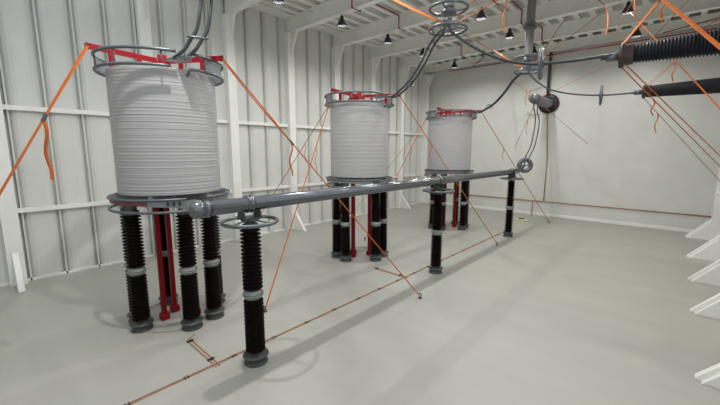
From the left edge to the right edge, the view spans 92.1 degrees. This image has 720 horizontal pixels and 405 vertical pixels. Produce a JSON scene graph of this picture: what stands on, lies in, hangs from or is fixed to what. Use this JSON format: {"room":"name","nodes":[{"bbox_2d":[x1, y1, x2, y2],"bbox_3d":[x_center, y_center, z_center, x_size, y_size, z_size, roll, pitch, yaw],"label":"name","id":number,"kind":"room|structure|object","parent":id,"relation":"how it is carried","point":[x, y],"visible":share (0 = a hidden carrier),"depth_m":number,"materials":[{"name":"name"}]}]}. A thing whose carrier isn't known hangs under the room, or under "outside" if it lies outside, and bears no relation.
{"room":"electrical room","nodes":[
{"label":"electrical room","id":0,"kind":"room"},
{"bbox_2d":[0,0,427,283],"bbox_3d":[-6.737,-4.525,19.410,0.550,13.200,38.350,8,11,42],"label":"wall","id":1,"kind":"structure","parent":0,"point":[41,41],"depth_m":15.16,"materials":[{"name":"metal"}]},
{"bbox_2d":[17,200,110,212],"bbox_3d":[-11.242,0.059,14.575,0.130,0.170,4.500,8,11,42],"label":"wall beam","id":2,"kind":"structure","parent":1,"relation":"attached to","point":[96,203],"depth_m":13.83,"materials":[{"name":"white metal"}]},
{"bbox_2d":[2,104,329,129],"bbox_3d":[-7.319,-4.278,18.288,0.130,0.170,16.150,8,11,42],"label":"wall beam","id":3,"kind":"structure","parent":1,"relation":"attached to","point":[5,107],"depth_m":14.06,"materials":[{"name":"white metal"}]},
{"bbox_2d":[0,202,420,286],"bbox_3d":[-6.598,1.984,20.174,0.050,0.100,38.250,8,11,42],"label":"baseboard","id":4,"kind":"structure","parent":1,"relation":"attached to","point":[196,246],"depth_m":15.35,"materials":[{"name":"white metal"}]},
{"bbox_2d":[242,182,332,191],"bbox_3d":[-4.325,-1.050,22.111,0.130,0.170,7.220,8,11,42],"label":"wall beam","id":5,"kind":"structure","parent":1,"relation":"attached to","point":[281,186],"depth_m":21.23,"materials":[{"name":"white metal"}]},
{"bbox_2d":[249,2,434,65],"bbox_3d":[-0.798,-11.490,23.993,0.850,0.250,22.150,8,11,42],"label":"trim","id":6,"kind":"structure","parent":1,"relation":"attached to","point":[259,6],"depth_m":20.99,"materials":[{"name":"white metal"}]},
{"bbox_2d":[403,173,421,176],"bbox_3d":[4.768,-2.509,32.017,0.130,0.170,3.470,8,11,42],"label":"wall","id":7,"kind":"structure","parent":1,"relation":"attached to","point":[409,175],"depth_m":31.93,"materials":[{"name":"white metal"}]},
{"bbox_2d":[404,132,423,135],"bbox_3d":[4.775,-6.218,31.464,0.130,0.170,3.470,8,11,42],"label":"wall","id":8,"kind":"structure","parent":1,"relation":"attached to","point":[406,133],"depth_m":31.39,"materials":[{"name":"white metal"}]},
{"bbox_2d":[0,203,719,404],"bbox_3d":[1.020,3.177,13.629,20.870,0.300,38.650,8,11,42],"label":"floor","id":9,"kind":"structure","parent":0,"point":[559,311],"depth_m":10.12,"materials":[{"name":"concrete"}]},
{"bbox_2d":[0,93,27,292],"bbox_3d":[-12.485,-2.750,11.902,1.380,11.880,0.460,8,11,42],"label":"wall column","id":10,"kind":"structure","parent":9,"relation":"on","point":[9,218],"depth_m":12.58,"materials":[{"name":"white metal"}]},
{"bbox_2d":[134,0,173,257],"bbox_3d":[-9.137,-3.287,15.549,1.380,11.880,0.460,8,11,42],"label":"wall column","id":11,"kind":"structure","parent":9,"relation":"on","point":[142,13],"depth_m":15.10,"materials":[{"name":"white metal"}]},
{"bbox_2d":[84,42,229,333],"bbox_3d":[-5.531,-0.325,10.175,3.342,7.620,3.306,8,11,42],"label":"reactor","id":12,"kind":"object","parent":9,"relation":"on","point":[164,129],"visible":0.98,"depth_m":9.24,"materials":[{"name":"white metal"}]},
{"bbox_2d":[0,46,88,194],"bbox_3d":[-7.540,0.167,7.084,0.137,7.486,4.345,4,9,23],"label":"strap","id":13,"kind":"object","parent":12,"relation":"attached to","point":[43,119],"visible":1,"depth_m":7.86,"materials":[{"name":"fabric"}]},
{"bbox_2d":[172,0,212,60],"bbox_3d":[-3.380,-4.676,7.364,0.968,2.548,3.489,-5,10,-32],"label":"conductor","id":14,"kind":"object","parent":12,"relation":"on","point":[192,36],"visible":0.96,"depth_m":8.64,"materials":[{"name":"metal"}]},
{"bbox_2d":[222,59,421,298],"bbox_3d":[-0.818,-0.311,10.686,6.071,7.460,0.138,-2,9,-13],"label":"strap","id":15,"kind":"object","parent":12,"relation":"attached to","point":[223,60],"visible":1,"depth_m":10.15,"materials":[{"name":"fabric"}]},
{"bbox_2d":[147,297,223,332],"bbox_3d":[-5.556,3.420,10.833,2.456,0.014,2.456,8,11,42],"label":"wire loop","id":16,"kind":"object","parent":9,"relation":"on","point":[181,297],"visible":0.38,"depth_m":9.68,"materials":[{"name":"orange metal"}]},
{"bbox_2d":[186,334,219,366],"bbox_3d":[-3.961,3.713,8.816,1.878,0.040,0.326,8,11,42],"label":"branch","id":17,"kind":"object","parent":9,"relation":"on","point":[188,340],"visible":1,"depth_m":8.66,"materials":[{"name":"orange metal"}]},
{"bbox_2d":[221,11,242,240],"bbox_3d":[-6.481,-3.713,18.442,1.380,11.880,0.460,8,11,42],"label":"wall column","id":18,"kind":"structure","parent":9,"relation":"on","point":[228,20],"depth_m":18.47,"materials":[{"name":"white metal"}]},
{"bbox_2d":[224,0,260,13],"bbox_3d":[0.531,-9.042,11.220,20.250,0.820,0.340,8,11,42],"label":"girder","id":19,"kind":"object","parent":18,"relation":"on","point":[230,5],"visible":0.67,"depth_m":17.12,"materials":[{"name":"white metal"}]},
{"bbox_2d":[272,0,284,4],"bbox_3d":[-3.523,-8.907,14.962,0.517,0.533,0.517,8,11,42],"label":"lamp","id":20,"kind":"object","parent":19,"relation":"hanging from","point":[278,2],"visible":1,"depth_m":15.15,"materials":[{"name":"black metal"}]},
{"bbox_2d":[259,0,439,63],"bbox_3d":[-0.187,-11.417,23.443,0.280,0.270,22.150,8,11,42],"label":"roof purlin","id":21,"kind":"structure","parent":19,"relation":"on","point":[285,7],"depth_m":21.25,"materials":[{"name":"white metal"}]},
{"bbox_2d":[284,0,448,62],"bbox_3d":[0.390,-11.339,22.924,0.280,0.270,22.150,8,11,42],"label":"roof purlin","id":22,"kind":"structure","parent":19,"relation":"on","point":[294,3],"depth_m":20.88,"materials":[{"name":"white metal"}]},
{"bbox_2d":[297,0,455,60],"bbox_3d":[0.968,-11.260,22.406,0.280,0.270,22.150,8,11,42],"label":"roof purlin","id":23,"kind":"structure","parent":19,"relation":"on","point":[313,3],"depth_m":20.96,"materials":[{"name":"white metal"}]},
{"bbox_2d":[317,0,465,59],"bbox_3d":[1.545,-11.182,21.887,0.280,0.270,22.150,8,11,42],"label":"roof purlin","id":24,"kind":"structure","parent":19,"relation":"on","point":[361,15],"depth_m":20.91,"materials":[{"name":"white metal"}]},
{"bbox_2d":[361,7,473,57],"bbox_3d":[2.123,-11.103,21.369,0.280,0.270,22.150,8,11,42],"label":"roof purlin","id":25,"kind":"structure","parent":19,"relation":"on","point":[373,12],"depth_m":20.53,"materials":[{"name":"white metal"}]},
{"bbox_2d":[370,3,482,56],"bbox_3d":[2.700,-11.025,20.851,0.280,0.270,22.150,8,11,42],"label":"roof purlin","id":26,"kind":"structure","parent":19,"relation":"on","point":[374,6],"depth_m":19.87,"materials":[{"name":"white metal"}]},
{"bbox_2d":[382,0,492,53],"bbox_3d":[3.277,-10.946,20.332,0.280,0.270,22.150,8,11,42],"label":"roof purlin","id":27,"kind":"structure","parent":19,"relation":"on","point":[391,3],"depth_m":19.26,"materials":[{"name":"white metal"}]},
{"bbox_2d":[398,0,501,52],"bbox_3d":[3.855,-10.868,19.814,0.280,0.270,22.150,8,11,42],"label":"roof purlin","id":28,"kind":"structure","parent":19,"relation":"on","point":[412,3],"depth_m":18.85,"materials":[{"name":"white metal"}]},
{"bbox_2d":[455,29,522,67],"bbox_3d":[6.780,-9.021,19.639,0.105,3.708,5.389,-7,11,-39],"label":"strap","id":29,"kind":"object","parent":28,"relation":"hanging from","point":[455,29],"visible":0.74,"depth_m":19.04,"materials":[{"name":"fabric"}]},
{"bbox_2d":[418,0,511,50],"bbox_3d":[4.432,-10.790,19.295,0.280,0.270,22.150,8,11,42],"label":"roof purlin","id":30,"kind":"structure","parent":19,"relation":"on","point":[426,2],"depth_m":20.90,"materials":[{"name":"white metal"}]},
{"bbox_2d":[438,0,522,48],"bbox_3d":[5.010,-10.711,18.777,0.280,0.270,22.150,8,11,42],"label":"roof purlin","id":31,"kind":"structure","parent":19,"relation":"on","point":[472,17],"depth_m":20.72,"materials":[{"name":"white metal"}]},
{"bbox_2d":[474,8,533,45],"bbox_3d":[5.587,-10.633,18.258,0.280,0.270,22.150,8,11,42],"label":"roof purlin","id":32,"kind":"structure","parent":19,"relation":"on","point":[487,13],"depth_m":20.27,"materials":[{"name":"white metal"}]},
{"bbox_2d":[488,4,543,44],"bbox_3d":[6.165,-10.554,17.740,0.280,0.270,22.150,8,11,42],"label":"roof purlin","id":33,"kind":"structure","parent":19,"relation":"on","point":[497,9],"depth_m":19.52,"materials":[{"name":"white metal"}]},
{"bbox_2d":[503,1,554,42],"bbox_3d":[6.742,-10.476,17.221,0.280,0.270,22.150,8,11,42],"label":"roof purlin","id":34,"kind":"structure","parent":19,"relation":"on","point":[510,5],"depth_m":18.96,"materials":[{"name":"white metal"}]},
{"bbox_2d":[520,0,568,40],"bbox_3d":[7.319,-10.397,16.703,0.280,0.270,22.150,8,11,42],"label":"roof purlin","id":35,"kind":"structure","parent":19,"relation":"on","point":[525,2],"depth_m":21.18,"materials":[{"name":"white metal"}]},
{"bbox_2d":[572,13,594,35],"bbox_3d":[8.474,-10.240,15.666,0.280,0.270,22.150,8,11,42],"label":"roof purlin","id":36,"kind":"structure","parent":19,"relation":"on","point":[579,15],"depth_m":20.37,"materials":[{"name":"white metal"}]},
{"bbox_2d":[588,9,608,32],"bbox_3d":[9.052,-10.162,15.147,0.280,0.270,22.150,8,11,42],"label":"roof purlin","id":37,"kind":"structure","parent":19,"relation":"on","point":[592,12],"depth_m":19.79,"materials":[{"name":"white metal"}]},
{"bbox_2d":[606,5,623,30],"bbox_3d":[9.629,-10.083,14.629,0.280,0.270,22.150,8,11,42],"label":"roof purlin","id":38,"kind":"structure","parent":19,"relation":"on","point":[611,8],"depth_m":19.34,"materials":[{"name":"white metal"}]},
{"bbox_2d":[544,6,609,56],"bbox_3d":[11.278,-8.880,18.174,4.959,3.464,0.034,-3,9,-18],"label":"strap","id":39,"kind":"object","parent":38,"relation":"hanging from","point":[609,6],"visible":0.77,"depth_m":18.19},
{"bbox_2d":[642,0,654,24],"bbox_3d":[10.784,-9.927,13.592,0.280,0.270,22.150,8,11,42],"label":"roof purlin","id":40,"kind":"structure","parent":19,"relation":"on","point":[644,2],"depth_m":18.29,"materials":[{"name":"white metal"}]},
{"bbox_2d":[219,209,278,367],"bbox_3d":[-2.486,1.988,8.063,1.281,3.680,1.281,-2,9,-14],"label":"post insulator","id":41,"kind":"object","parent":9,"relation":"on","point":[255,355],"visible":1,"depth_m":7.93,"materials":[{"name":"brown ceramic"}]},
{"bbox_2d":[188,158,532,218],"bbox_3d":[3.576,-1.230,14.329,0.808,0.971,20.627,8,11,42],"label":"busbar","id":42,"kind":"object","parent":41,"relation":"on","point":[205,209],"visible":0.99,"depth_m":9.15,"materials":[{"name":"metal"}]},
{"bbox_2d":[284,31,306,231],"bbox_3d":[-3.893,-4.128,21.262,1.380,11.880,0.460,8,11,42],"label":"wall column","id":43,"kind":"structure","parent":9,"relation":"on","point":[289,38],"depth_m":21.30,"materials":[{"name":"white metal"}]},
{"bbox_2d":[284,0,384,32],"bbox_3d":[3.119,-9.458,14.040,20.250,0.820,0.340,8,11,42],"label":"girder","id":44,"kind":"object","parent":43,"relation":"on","point":[329,10],"visible":0.85,"depth_m":18.53,"materials":[{"name":"white metal"}]},
{"bbox_2d":[337,15,346,27],"bbox_3d":[-0.935,-9.322,17.782,0.517,0.533,0.517,8,11,42],"label":"lamp","id":45,"kind":"object","parent":44,"relation":"hanging from","point":[341,23],"visible":1,"depth_m":17.68,"materials":[{"name":"black metal"}]},
{"bbox_2d":[124,231,504,404],"bbox_3d":[1.294,3.060,13.326,0.105,0.022,24.600,8,11,42],"label":"earth","id":46,"kind":"object","parent":9,"relation":"on","point":[377,289],"visible":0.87,"depth_m":9.47,"materials":[{"name":"orange metal"}]},
{"bbox_2d":[331,46,343,185],"bbox_3d":[-1.304,-4.543,24.081,1.380,11.880,0.460,8,11,42],"label":"wall column","id":47,"kind":"structure","parent":9,"relation":"on","point":[336,52],"depth_m":23.57,"materials":[{"name":"white metal"}]},
{"bbox_2d":[324,88,400,261],"bbox_3d":[-0.018,-1.229,16.314,3.342,7.620,3.306,8,11,42],"label":"air-core reactor","id":48,"kind":"object","parent":9,"relation":"on","point":[358,128],"visible":0.91,"depth_m":15.34,"materials":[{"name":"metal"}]},
{"bbox_2d":[256,109,326,221],"bbox_3d":[-3.851,-1.491,18.084,5.300,7.012,0.111,3,9,21],"label":"strap","id":49,"kind":"object","parent":48,"relation":"attached to","point":[326,109],"visible":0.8,"depth_m":17.50,"materials":[{"name":"fabric"}]},
{"bbox_2d":[264,104,329,312],"bbox_3d":[-2.212,-0.680,13.666,0.140,7.307,7.016,2,9,13],"label":"strap","id":50,"kind":"object","parent":48,"relation":"attached to","point":[265,310],"visible":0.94,"depth_m":12.66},
{"bbox_2d":[400,96,496,244],"bbox_3d":[4.590,-1.258,17.124,6.031,7.457,0.140,-3,9,-19],"label":"strap","id":51,"kind":"object","parent":48,"relation":"attached to","point":[400,96],"visible":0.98,"depth_m":16.69,"materials":[{"name":"fabric"}]},
{"bbox_2d":[368,57,380,207],"bbox_3d":[1.284,-4.958,26.901,1.380,11.880,0.460,8,11,42],"label":"wall column","id":52,"kind":"structure","parent":9,"relation":"on","point":[373,64],"depth_m":26.34,"materials":[{"name":"white metal"}]},
{"bbox_2d":[369,0,633,58],"bbox_3d":[8.296,-10.288,19.680,20.250,0.820,0.340,8,11,42],"label":"girder","id":53,"kind":"object","parent":52,"relation":"on","point":[553,9],"visible":0.77,"depth_m":19.92,"materials":[{"name":"white metal"}]},
{"bbox_2d":[419,48,426,56],"bbox_3d":[4.241,-10.153,23.421,0.517,0.533,0.517,8,11,42],"label":"lamp","id":54,"kind":"object","parent":53,"relation":"hanging from","point":[422,49],"visible":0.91,"depth_m":23.32,"materials":[{"name":"metal"}]},
{"bbox_2d":[504,28,513,38],"bbox_3d":[8.461,-9.579,19.632,0.517,0.533,0.517,8,11,42],"label":"lamp","id":55,"kind":"object","parent":53,"relation":"hanging from","point":[509,35],"visible":1,"depth_m":19.53,"materials":[{"name":"metal"}]},
{"bbox_2d":[493,0,558,43],"bbox_3d":[9.182,-10.153,19.296,0.088,0.758,14.400,8,11,42],"label":"pipe","id":56,"kind":"object","parent":53,"relation":"hanging from","point":[512,1],"visible":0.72,"depth_m":18.84,"materials":[{"name":"metal"}]},
{"bbox_2d":[621,1,633,14],"bbox_3d":[12.422,-9.041,16.076,0.517,0.533,0.517,8,11,42],"label":"lamp","id":57,"kind":"object","parent":53,"relation":"hanging from","point":[628,3],"visible":0.9,"depth_m":16.00,"materials":[{"name":"black metal"}]},
{"bbox_2d":[374,267,407,277],"bbox_3d":[1.249,2.877,14.492,1.878,0.040,0.326,8,11,42],"label":"branch","id":58,"kind":"object","parent":9,"relation":"on","point":[377,268],"visible":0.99,"depth_m":14.36,"materials":[{"name":"orange metal"}]},
{"bbox_2d":[396,66,410,208],"bbox_3d":[3.872,-5.374,29.721,1.380,11.880,0.460,8,11,42],"label":"wall column","id":59,"kind":"structure","parent":9,"relation":"on","point":[401,202],"depth_m":29.86,"materials":[{"name":"white metal"}]},
{"bbox_2d":[399,0,719,67],"bbox_3d":[10.884,-10.703,22.499,20.250,0.820,0.340,8,11,42],"label":"girder","id":60,"kind":"object","parent":59,"relation":"on","point":[567,29],"visible":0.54,"depth_m":20.76,"materials":[{"name":"white metal"}]},
{"bbox_2d":[420,74,434,203],"bbox_3d":[6.528,-5.800,32.614,1.380,11.880,0.460,8,11,42],"label":"wall column","id":61,"kind":"structure","parent":9,"relation":"on","point":[424,197],"depth_m":32.70,"materials":[{"name":"white metal"}]},
{"bbox_2d":[422,184,454,273],"bbox_3d":[3.151,1.083,14.204,1.281,3.680,1.281,3,9,16],"label":"post insulator","id":62,"kind":"object","parent":9,"relation":"on","point":[435,267],"visible":1,"depth_m":14.07,"materials":[{"name":"ceramic"}]},
{"bbox_2d":[424,107,481,230],"bbox_3d":[5.816,-2.147,22.552,3.342,7.620,3.306,8,11,42],"label":"air-core reactor","id":63,"kind":"object","parent":9,"relation":"on","point":[450,133],"visible":0.78,"depth_m":21.50,"materials":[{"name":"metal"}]},
{"bbox_2d":[357,125,421,206],"bbox_3d":[1.933,-2.388,24.352,5.478,6.962,0.110,3,9,18],"label":"strap","id":64,"kind":"object","parent":63,"relation":"attached to","point":[421,125],"visible":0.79,"depth_m":23.82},
{"bbox_2d":[364,117,426,240],"bbox_3d":[2.354,-1.797,21.222,0.140,7.306,6.177,8,12,43],"label":"strap","id":65,"kind":"object","parent":63,"relation":"attached to","point":[426,117],"visible":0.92,"depth_m":21.56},
{"bbox_2d":[482,113,548,221],"bbox_3d":[10.460,-2.137,23.097,5.938,7.457,0.139,-2,9,-14],"label":"strap","id":66,"kind":"object","parent":63,"relation":"attached to","point":[482,113],"visible":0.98,"depth_m":22.77,"materials":[{"name":"fabric"}]},
{"bbox_2d":[500,174,523,236],"bbox_3d":[8.789,0.179,20.346,1.281,3.680,1.281,-2,9,-14],"label":"post insulator","id":67,"kind":"object","parent":9,"relation":"on","point":[511,178],"visible":1,"depth_m":20.21,"materials":[{"name":"ceramic"}]},
{"bbox_2d":[514,218,529,221],"bbox_3d":[11.883,1.233,25.456,0.840,0.100,0.840,8,11,42],"label":"floor plate","id":68,"kind":"object","parent":9,"relation":"on","point":[518,219],"visible":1,"depth_m":25.34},
{"bbox_2d":[685,167,719,240],"bbox_3d":[19.739,-3.835,19.206,1.380,12.000,0.500,8,11,42],"label":"wall column","id":69,"kind":"structure","parent":9,"relation":"on","point":[710,229],"depth_m":19.56,"materials":[{"name":"white metal"}]},
{"bbox_2d":[686,233,719,261],"bbox_3d":[16.176,-3.263,15.324,1.380,12.000,0.500,8,11,42],"label":"wall column","id":70,"kind":"structure","parent":9,"relation":"on","point":[710,251],"depth_m":15.99,"materials":[{"name":"white metal"}]},
{"bbox_2d":[688,259,719,286],"bbox_3d":[13.453,-2.827,12.358,1.380,12.000,0.500,8,11,42],"label":"wall column","id":71,"kind":"structure","parent":9,"relation":"on","point":[710,275],"depth_m":13.15,"materials":[{"name":"white metal"}]},
{"bbox_2d":[690,293,719,319],"bbox_3d":[10.965,-2.428,9.648,1.380,12.000,0.500,8,11,42],"label":"wall column","id":72,"kind":"structure","parent":9,"relation":"on","point":[710,308],"depth_m":10.57,"materials":[{"name":"white metal"}]},
{"bbox_2d":[694,363,719,388],"bbox_3d":[8.007,-1.953,6.426,1.380,12.000,0.500,8,11,42],"label":"wall column","id":73,"kind":"structure","parent":9,"relation":"on","point":[710,376],"depth_m":7.50,"materials":[{"name":"white metal"}]},
{"bbox_2d":[366,0,719,55],"bbox_3d":[6.492,-10.836,17.603,20.870,0.330,22.450,8,11,42],"label":"ceiling","id":74,"kind":"structure","parent":0,"point":[637,2],"depth_m":20.06,"materials":[{"name":"paint"}]},
{"bbox_2d":[428,0,468,36],"bbox_3d":[2.973,-7.761,11.448,1.327,3.953,1.327,0,8,1],"label":"ring","id":75,"kind":"object","parent":74,"relation":"hanging from","point":[449,10],"visible":0.92,"depth_m":11.53,"materials":[{"name":"metal"}]},
{"bbox_2d":[387,27,447,97],"bbox_3d":[2.113,-5.191,13.297,0.519,1.927,3.242,-6,10,-34],"label":"conductor","id":76,"kind":"object","parent":75,"relation":"hanging from","point":[442,29],"visible":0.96,"depth_m":12.98,"materials":[{"name":"metal"}]},
{"bbox_2d":[393,0,441,22],"bbox_3d":[0.887,-7.571,12.649,4.594,2.783,0.098,5,10,30],"label":"strap","id":77,"kind":"object","parent":75,"relation":"attached to","point":[397,1],"visible":0.92,"depth_m":12.09,"materials":[{"name":"fabric"}]},
{"bbox_2d":[454,0,506,32],"bbox_3d":[5.173,-7.497,12.719,4.783,2.728,0.128,-5,10,-32],"label":"strap","id":78,"kind":"object","parent":75,"relation":"attached to","point":[495,0],"visible":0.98,"depth_m":12.71,"materials":[{"name":"fabric"}]},
{"bbox_2d":[448,29,615,79],"bbox_3d":[5.131,-4.746,10.766,4.807,1.907,0.974,3,9,18],"label":"conductor","id":79,"kind":"object","parent":75,"relation":"hanging from","point":[540,63],"visible":0.98,"depth_m":10.61,"materials":[{"name":"metal"}]},
{"bbox_2d":[513,0,538,74],"bbox_3d":[8.610,-8.665,17.589,1.327,3.953,1.327,-3,9,-21],"label":"insulator","id":80,"kind":"object","parent":74,"relation":"hanging from","point":[530,25],"visible":0.9,"depth_m":17.47,"materials":[{"name":"metal"}]},
{"bbox_2d":[473,72,522,113],"bbox_3d":[7.688,-6.095,19.430,0.519,1.925,3.301,-4,10,-27],"label":"conductor","id":81,"kind":"object","parent":80,"relation":"hanging from","point":[520,73],"visible":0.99,"depth_m":19.23,"materials":[{"name":"metal"}]},
{"bbox_2d":[534,43,610,60],"bbox_3d":[8.017,-5.882,13.792,0.026,1.512,8.183,2,9,12],"label":"strap","id":82,"kind":"object","parent":80,"relation":"attached to","point":[610,43],"visible":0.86,"depth_m":12.07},
{"bbox_2d":[527,72,636,105],"bbox_3d":[10.751,-5.638,16.865,4.798,1.896,0.975,3,9,18],"label":"conductor","id":83,"kind":"object","parent":80,"relation":"hanging from","point":[600,94],"visible":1,"depth_m":16.76,"materials":[{"name":"metal"}]},
{"bbox_2d":[540,0,581,37],"bbox_3d":[7.897,-10.319,16.184,0.280,0.270,22.150,8,11,42],"label":"roof purlin","id":84,"kind":"structure","parent":74,"relation":"attached to","point":[561,19],"depth_m":20.69,"materials":[{"name":"white metal"}]},
{"bbox_2d":[598,0,607,34],"bbox_3d":[10.271,-8.666,14.692,0.561,3.051,0.080,8,11,42],"label":"strap","id":85,"kind":"object","parent":74,"relation":"hanging from","point":[598,0],"visible":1,"depth_m":14.65,"materials":[{"name":"fabric"}]},
{"bbox_2d":[623,2,637,27],"bbox_3d":[10.207,-10.005,14.110,0.280,0.270,22.150,8,11,42],"label":"roof purlin","id":86,"kind":"structure","parent":74,"relation":"attached to","point":[624,4],"depth_m":21.32,"materials":[{"name":"white metal"}]},
{"bbox_2d":[661,0,719,49],"bbox_3d":[7.767,-4.668,8.493,0.072,9.030,13.663,3,9,20],"label":"strap","id":87,"kind":"object","parent":86,"relation":"hanging from","point":[696,27],"visible":1,"depth_m":7.71,"materials":[{"name":"fabric"}]},
{"bbox_2d":[426,10,719,229],"bbox_3d":[13.924,-5.567,26.677,20.870,13.200,0.300,8,11,42],"label":"wall","id":88,"kind":"structure","parent":0,"point":[624,163],"depth_m":24.14,"materials":[{"name":"paint"}]},
{"bbox_2d":[529,93,558,112],"bbox_3d":[12.889,-7.184,24.625,1.400,1.400,3.750,8,11,42],"label":"bushing","id":89,"kind":"object","parent":88,"relation":"attached to","point":[549,101],"visible":0.94,"depth_m":25.43,"materials":[{"name":"metal"}]},
{"bbox_2d":[515,105,534,146],"bbox_3d":[12.145,-5.543,25.715,0.108,2.982,4.119,1,9,7],"label":"strap","id":90,"kind":"object","parent":89,"relation":"attached to","point":[534,105],"visible":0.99,"depth_m":25.17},
{"bbox_2d":[523,102,539,162],"bbox_3d":[11.195,-4.638,22.489,0.526,4.046,2.857,6,10,33],"label":"conductor","id":91,"kind":"object","parent":89,"relation":"attached to","point":[537,102],"visible":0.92,"depth_m":23.02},
{"bbox_2d":[543,113,547,200],"bbox_3d":[14.149,-3.416,26.487,0.319,6.602,0.088,8,11,42],"label":"earth","id":92,"kind":"object","parent":88,"relation":"attached to","point":[547,113],"visible":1,"depth_m":26.37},
{"bbox_2d":[446,202,692,232],"bbox_3d":[13.791,0.871,27.503,20.270,0.220,0.060,8,11,42],"label":"baseboard","id":93,"kind":"structure","parent":88,"relation":"attached to","point":[470,206],"depth_m":24.94,"materials":[{"name":"white metal"}]},
{"bbox_2d":[450,193,711,216],"bbox_3d":[13.895,-0.116,27.207,19.820,0.070,0.070,8,11,42],"label":"earth","id":94,"kind":"object","parent":88,"relation":"attached to","point":[450,193],"visible":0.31,"depth_m":24.29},
{"bbox_2d":[630,28,641,37],"bbox_3d":[15.447,-9.527,19.372,0.517,0.533,0.517,8,11,42],"label":"lamp","id":95,"kind":"object","parent":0,"point":[637,33],"visible":0.73,"depth_m":19.26,"materials":[{"name":"black metal"}]},
{"bbox_3d":[12.516,-9.691,12.036,0.280,0.270,22.150,8,11,42],"label":"roof purlin","id":96,"kind":"structure","parent":0,"visible":0},
{"bbox_2d":[623,0,664,42],"bbox_3d":[10.127,-7.096,11.108,6.492,4.985,0.127,-5,10,-31],"label":"strap","id":97,"kind":"object","parent":96,"relation":"hanging from","point":[658,1],"visible":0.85,"depth_m":10.36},
{"bbox_3d":[8.546,-2.449,5.687,0.300,13.200,38.350,8,11,42],"label":"wall","id":98,"kind":"structure","parent":0,"visible":0},
{"bbox_2d":[332,0,509,46],"bbox_3d":[5.708,-9.873,16.860,20.250,0.820,0.340,8,11,42],"label":"girder","id":99,"kind":"object","parent":98,"relation":"attached to","point":[409,19],"visible":0.91,"depth_m":20.07,"materials":[{"name":"white metal"}]},
{"bbox_2d":[384,34,391,43],"bbox_3d":[1.653,-9.738,20.602,0.517,0.533,0.517,8,11,42],"label":"lamp","id":100,"kind":"object","parent":99,"relation":"hanging from","point":[387,40],"visible":1,"depth_m":20.50,"materials":[{"name":"black metal"}]},
{"bbox_2d":[351,0,483,65],"bbox_3d":[3.638,-10.552,21.898,1.038,0.758,18.644,8,11,42],"label":"pipe","id":101,"kind":"object","parent":99,"relation":"hanging from","point":[352,7],"visible":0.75,"depth_m":19.65,"materials":[{"name":"metal"}]},
{"bbox_2d":[451,61,457,68],"bbox_3d":[7.267,-10.638,26.717,0.517,0.533,0.517,8,11,42],"label":"lamp","id":102,"kind":"object","parent":101,"relation":"hanging from","point":[454,65],"visible":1,"depth_m":26.62,"materials":[{"name":"metal"}]},
{"bbox_2d":[475,7,486,20],"bbox_3d":[5.873,-9.164,16.813,0.517,0.533,0.517,8,11,42],"label":"lamp","id":103,"kind":"object","parent":99,"relation":"hanging from","point":[481,16],"visible":0.92,"depth_m":16.73,"materials":[{"name":"black metal"}]},
{"bbox_2d":[425,12,719,72],"bbox_3d":[13.574,-11.268,25.409,20.250,0.550,0.340,8,11,42],"label":"girder","id":104,"kind":"object","parent":98,"relation":"attached to","point":[613,36],"visible":0.83,"depth_m":23.48,"materials":[{"name":"white metal"}]},
{"bbox_2d":[546,52,552,93],"bbox_3d":[13.934,-9.889,25.486,0.203,3.700,0.203,-4,9,-25],"label":"pole","id":105,"kind":"object","parent":104,"relation":"attached to","point":[550,53],"visible":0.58,"depth_m":25.48,"materials":[{"name":"metal"}]},
{"bbox_2d":[449,27,719,71],"bbox_3d":[14.561,-10.835,24.839,17.944,0.435,0.088,8,11,42],"label":"pipe","id":106,"kind":"object","parent":104,"relation":"attached to","point":[719,27],"visible":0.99,"depth_m":23.12,"materials":[{"name":"metal"}]},
{"bbox_2d":[601,28,719,68],"bbox_3d":[8.543,-3.979,8.762,4.100,1.066,1.066,8,11,42],"label":"bushing","id":107,"kind":"object","parent":98,"relation":"attached to","point":[695,45],"visible":0.97,"depth_m":9.00,"materials":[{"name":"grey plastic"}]},
{"bbox_2d":[622,68,719,166],"bbox_3d":[12.491,-2.415,13.043,11.798,3.834,0.112,-5,10,-29],"label":"strap","id":108,"kind":"object","parent":107,"relation":"hanging from","point":[654,101],"visible":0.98,"depth_m":11.94,"materials":[{"name":"fabric"}]},
{"bbox_2d":[626,65,719,155],"bbox_3d":[12.124,-2.556,12.559,10.552,3.514,0.030,-4,10,-28],"label":"strap","id":109,"kind":"object","parent":107,"relation":"hanging from","point":[626,65],"visible":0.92,"depth_m":11.37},
{"bbox_2d":[630,12,719,108],"bbox_3d":[8.288,-3.344,8.844,0.026,8.672,17.944,5,10,28],"label":"strap","id":110,"kind":"object","parent":98,"relation":"attached to","point":[686,72],"visible":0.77,"depth_m":8.45,"materials":[{"name":"fabric"}]},
{"bbox_2d":[634,77,719,98],"bbox_3d":[14.184,-4.923,14.901,4.100,0.936,0.936,8,11,42],"label":"bushing","id":111,"kind":"object","parent":98,"relation":"attached to","point":[711,86],"visible":0.95,"depth_m":14.90,"materials":[{"name":"grey plastic"}]},
{"bbox_2d":[650,58,679,84],"bbox_3d":[13.900,-6.177,15.337,1.644,1.858,0.109,3,9,21],"label":"strap","id":112,"kind":"object","parent":111,"relation":"on","point":[679,58],"visible":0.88,"depth_m":15.40,"materials":[{"name":"fabric"}]},
{"bbox_2d":[644,98,719,180],"bbox_3d":[16.058,-2.753,16.986,6.278,4.510,0.104,-2,9,-12],"label":"strap","id":113,"kind":"object","parent":111,"relation":"hanging from","point":[658,115],"visible":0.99,"depth_m":16.56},
{"bbox_3d":[13.094,-9.613,11.518,0.280,0.270,22.150,8,11,42],"label":"roof purlin","id":114,"kind":"structure","parent":0,"visible":0},
{"bbox_2d":[663,17,719,32],"bbox_3d":[16.161,-9.248,16.573,2.441,1.730,0.075,8,11,42],"label":"pipe","id":115,"kind":"object","parent":114,"relation":"hanging from","point":[718,17],"visible":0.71,"depth_m":16.84,"materials":[{"name":"metal"}]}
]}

